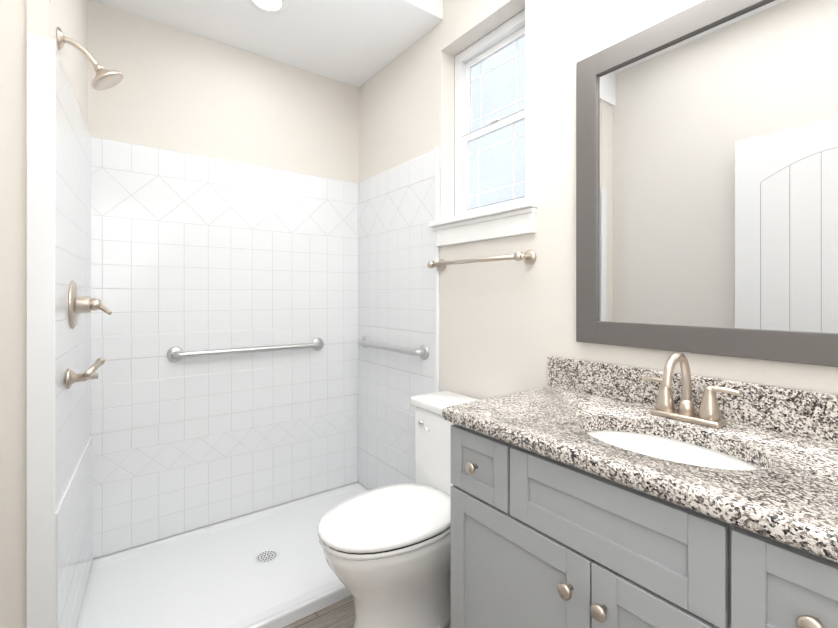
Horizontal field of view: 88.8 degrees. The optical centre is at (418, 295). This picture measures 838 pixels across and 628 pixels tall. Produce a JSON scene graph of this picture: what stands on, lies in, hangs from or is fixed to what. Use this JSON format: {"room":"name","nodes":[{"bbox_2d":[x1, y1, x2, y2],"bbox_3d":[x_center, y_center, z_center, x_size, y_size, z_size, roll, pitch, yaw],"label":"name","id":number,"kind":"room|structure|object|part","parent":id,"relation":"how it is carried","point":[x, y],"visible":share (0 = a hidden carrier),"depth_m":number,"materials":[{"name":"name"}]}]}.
{"room":"bathroom","nodes":[
{"label":"bathroom","id":0,"kind":"room"},
{"bbox_2d":[27,0,48,37],"bbox_3d":[-1.053,-0.072,1.183,0.046,2.570,0.012,0,0,-37],"label":"wall","id":1,"kind":"structure","parent":0,"point":[38,17],"depth_m":1.18,"materials":[{"name":"white paint"}]},
{"bbox_2d":[26,33,54,627],"bbox_3d":[-1.042,0.250,1.180,0.060,1.926,0.006,0,0,-37],"label":"wall","id":2,"kind":"structure","parent":1,"relation":"attached to","point":[40,331],"depth_m":1.18,"materials":[{"name":"white paint"}]},
{"bbox_2d":[0,0,87,627],"bbox_3d":[-1.311,-0.157,1.500,0.222,2.740,0.809,0,0,-37],"label":"wall","id":3,"kind":"structure","parent":0,"point":[69,18],"depth_m":1.16,"materials":[{"name":"white paint"}]},
{"bbox_2d":[55,48,92,627],"bbox_3d":[-1.242,0.231,1.550,0.018,1.864,0.812,0,0,-32],"label":"wall","id":4,"kind":"structure","parent":3,"relation":"attached to","point":[73,488],"depth_m":1.43,"materials":[{"name":"tile"}]},
{"bbox_2d":[66,358,104,388],"bbox_3d":[-1.089,0.255,1.403,0.099,0.080,0.138,0,0,-37],"label":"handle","id":5,"kind":"object","parent":4,"relation":"attached to","point":[72,377],"visible":0.98,"depth_m":1.36,"materials":[{"name":"silver metal"}]},
{"bbox_2d":[68,281,111,328],"bbox_3d":[-1.142,0.033,1.492,0.117,0.164,0.164,0,0,-37],"label":"shower valve","id":6,"kind":"object","parent":4,"relation":"attached to","point":[77,304],"visible":1,"depth_m":1.46,"materials":[{"name":"silver metal"}]},
{"bbox_2d":[56,27,122,89],"bbox_3d":[-1.034,-0.737,1.350,0.166,0.160,0.100,0,0,-37],"label":"shower head","id":7,"kind":"object","parent":3,"relation":"attached to","point":[104,79],"visible":1,"depth_m":1.34},
{"bbox_2d":[88,0,358,182],"bbox_3d":[-1.109,-0.157,2.241,1.710,2.740,0.140,0,0,-37],"label":"wall","id":8,"kind":"structure","parent":0,"point":[176,89],"depth_m":2.20,"materials":[{"name":"white paint"}]},
{"bbox_2d":[91,136,357,558],"bbox_3d":[-0.920,0.231,2.283,1.358,1.864,0.018,0,0,-37],"label":"wall","id":9,"kind":"structure","parent":8,"relation":"attached to","point":[191,252],"depth_m":2.18,"materials":[{"name":"tile"}]},
{"bbox_2d":[167,338,323,361],"bbox_3d":[-0.873,0.288,2.275,0.806,0.076,0.060,0,0,-37],"label":"grab rail","id":10,"kind":"object","parent":9,"relation":"attached to","point":[176,354],"visible":1,"depth_m":2.20,"materials":[{"name":"grey metal"}]},
{"bbox_2d":[91,0,442,87],"bbox_3d":[-0.764,-1.417,1.894,1.570,0.220,0.829,0,0,-37],"label":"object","id":11,"kind":"structure","parent":0,"point":[357,43],"depth_m":2.08,"materials":[{"name":"white paint"}]},
{"bbox_2d":[247,0,287,13],"bbox_3d":[-0.671,-1.302,1.895,0.176,0.007,0.176,0,0,-37],"label":"recessed light","id":12,"kind":"object","parent":11,"relation":"attached to","point":[283,7],"depth_m":1.92,"materials":[{"name":"white"}]},
{"bbox_3d":[-0.671,-1.302,1.895,0.122,0.001,0.122,0,0,-37],"label":"recessed ceiling light lens","id":13,"kind":"part","parent":12,"relation":"part of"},
{"bbox_2d":[282,581,450,627],"bbox_3d":[-0.141,1.253,1.055,1.850,0.080,3.199,0,0,-37],"label":"floor","id":14,"kind":"structure","parent":0,"point":[340,614],"depth_m":1.61,"materials":[{"name":"brown wood"}]},
{"bbox_2d":[76,482,368,627],"bbox_3d":[-0.701,1.190,1.934,1.419,0.046,0.839,0,0,-37],"label":"pan","id":15,"kind":"object","parent":14,"relation":"on","point":[218,575],"visible":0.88,"depth_m":1.80,"materials":[{"name":"white plastic"}]},
{"bbox_2d":[257,551,275,561],"bbox_3d":[-0.687,1.179,1.933,0.081,0.001,0.080,0,0,-37],"label":"drain","id":16,"kind":"object","parent":15,"relation":"in","point":[266,557],"visible":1,"depth_m":1.93,"materials":[{"name":"silver metal"}]},
{"bbox_2d":[318,391,478,627],"bbox_3d":[-0.026,0.826,1.589,0.716,0.775,0.450,0,0,-37],"label":"toilet","id":17,"kind":"object","parent":14,"relation":"on","point":[387,551],"visible":0.71,"depth_m":1.46,"materials":[{"name":"white ceramic"}]},
{"bbox_3d":[-0.104,0.779,1.531,0.520,0.029,0.384,0,0,-37],"label":"lid","id":18,"kind":"part","parent":17,"relation":"part of","materials":[{"name":"white plastic"}]},
{"bbox_3d":[-0.105,0.809,1.531,0.511,0.020,0.378,0,0,-37],"label":"seat","id":19,"kind":"part","parent":17,"relation":"part of","materials":[{"name":"white plastic"}]},
{"bbox_3d":[0.019,0.539,1.771,0.025,0.031,0.090,0,0,-37],"label":"lever","id":20,"kind":"part","parent":17,"relation":"part of","materials":[{"name":"silver metal"}]},
{"bbox_3d":[0.178,0.653,1.740,0.193,0.350,0.430,0,0,-37],"label":"tank","id":21,"kind":"part","parent":17,"relation":"part of","materials":[{"name":"white ceramic"}]},
{"bbox_3d":[0.177,0.458,1.740,0.211,0.040,0.450,0,0,-37],"label":"tank lid","id":22,"kind":"part","parent":17,"relation":"part of","materials":[{"name":"white ceramic"}]},
{"bbox_2d":[442,416,837,627],"bbox_3d":[0.697,0.787,0.807,0.518,0.851,1.422,0,0,-37],"label":"bathroom vanity","id":23,"kind":"object","parent":14,"relation":"on","point":[588,494],"depth_m":0.87,"materials":[{"name":"grey wood"}]},
{"bbox_2d":[442,384,837,555],"bbox_3d":[0.696,0.341,0.813,0.512,0.038,1.434,0,0,-37],"label":"countertop","id":24,"kind":"structure","parent":23,"relation":"on","point":[795,498],"depth_m":0.86,"materials":[{"name":"multicoloured stone"}]},
{"bbox_2d":[574,416,777,479],"bbox_3d":[0.550,0.420,0.964,0.324,0.143,0.444,0,0,-37],"label":"sink","id":25,"kind":"object","parent":24,"relation":"in","point":[724,459],"depth_m":1.05,"materials":[{"name":"white ceramic"}]},
{"bbox_2d":[638,352,741,427],"bbox_3d":[0.655,0.233,1.080,0.150,0.178,0.230,0,0,-37],"label":"faucet","id":26,"kind":"object","parent":24,"relation":"on","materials":[{"name":"silver metal"}]},
{"bbox_2d":[359,0,837,399],"bbox_3d":[0.546,-0.157,1.565,0.140,2.740,3.199,0,0,-37],"label":"wall","id":27,"kind":"structure","parent":0,"point":[563,38],"depth_m":1.63,"materials":[{"name":"white paint"}]},
{"bbox_2d":[357,150,434,489],"bbox_3d":[-0.153,0.231,2.373,0.018,1.864,0.789,0,0,-37],"label":"wall","id":28,"kind":"structure","parent":27,"relation":"attached to","point":[396,274],"depth_m":2.34,"materials":[{"name":"tile"}]},
{"bbox_2d":[358,336,428,359],"bbox_3d":[-0.175,0.283,2.344,0.060,0.076,0.666,0,0,-37],"label":"grab rail","id":29,"kind":"object","parent":28,"relation":"attached to","point":[422,351],"visible":1,"depth_m":2.21,"materials":[{"name":"grey metal"}]},
{"bbox_2d":[435,147,438,391],"bbox_3d":[0.086,0.228,2.049,0.020,1.870,0.016,0,0,-37],"label":"trim","id":30,"kind":"structure","parent":27,"relation":"attached to","point":[436,274],"depth_m":2.04,"materials":[{"name":"white plastic"}]},
{"bbox_2d":[427,250,535,270],"bbox_3d":[0.232,-0.142,1.800,0.081,0.056,0.576,0,0,-37],"label":"towel rail","id":31,"kind":"object","parent":27,"relation":"attached to","point":[528,257],"visible":1,"depth_m":1.68,"materials":[{"name":"silver metal"}]},
{"bbox_2d":[429,200,537,246],"bbox_3d":[0.277,-0.290,1.843,0.130,0.117,0.605,0,0,-37],"label":"window sill","id":32,"kind":"structure","parent":27,"relation":"attached to","point":[514,219],"depth_m":1.76,"materials":[{"name":"white wood"}]},
{"bbox_2d":[455,10,524,215],"bbox_3d":[0.345,-0.747,1.905,0.057,0.840,0.505,0,0,-37],"label":"window","id":33,"kind":"structure","parent":27,"relation":"in","point":[489,168],"depth_m":1.93,"materials":[{"name":"glass"}]},
{"bbox_2d":[454,9,524,216],"bbox_3d":[0.336,-0.747,1.899,0.033,0.840,0.505,0,0,-37],"label":"window frame","id":34,"kind":"structure","parent":33,"relation":"attached to","point":[482,127],"depth_m":2.00,"materials":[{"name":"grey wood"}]},
{"bbox_3d":[0.349,-0.747,1.909,0.023,0.756,0.421,0,0,-37],"label":"glass","id":35,"kind":"part","parent":33,"relation":"part of","materials":[{"name":"clear glass"}]},
{"bbox_2d":[548,356,837,443],"bbox_3d":[0.893,0.270,0.958,0.022,0.106,1.430,0,0,-37],"label":"backsplash","id":36,"kind":"structure","parent":27,"relation":"attached to","point":[798,412],"depth_m":1.05,"materials":[{"name":"multicoloured stone"}]},
{"bbox_2d":[576,0,837,366],"bbox_3d":[0.750,-0.312,1.152,0.022,0.936,0.722,0,0,-37],"label":"mirror","id":37,"kind":"object","parent":27,"relation":"attached to","point":[706,176],"visible":0.98,"depth_m":1.12,"materials":[{"name":"grey mirror"}]}
]}

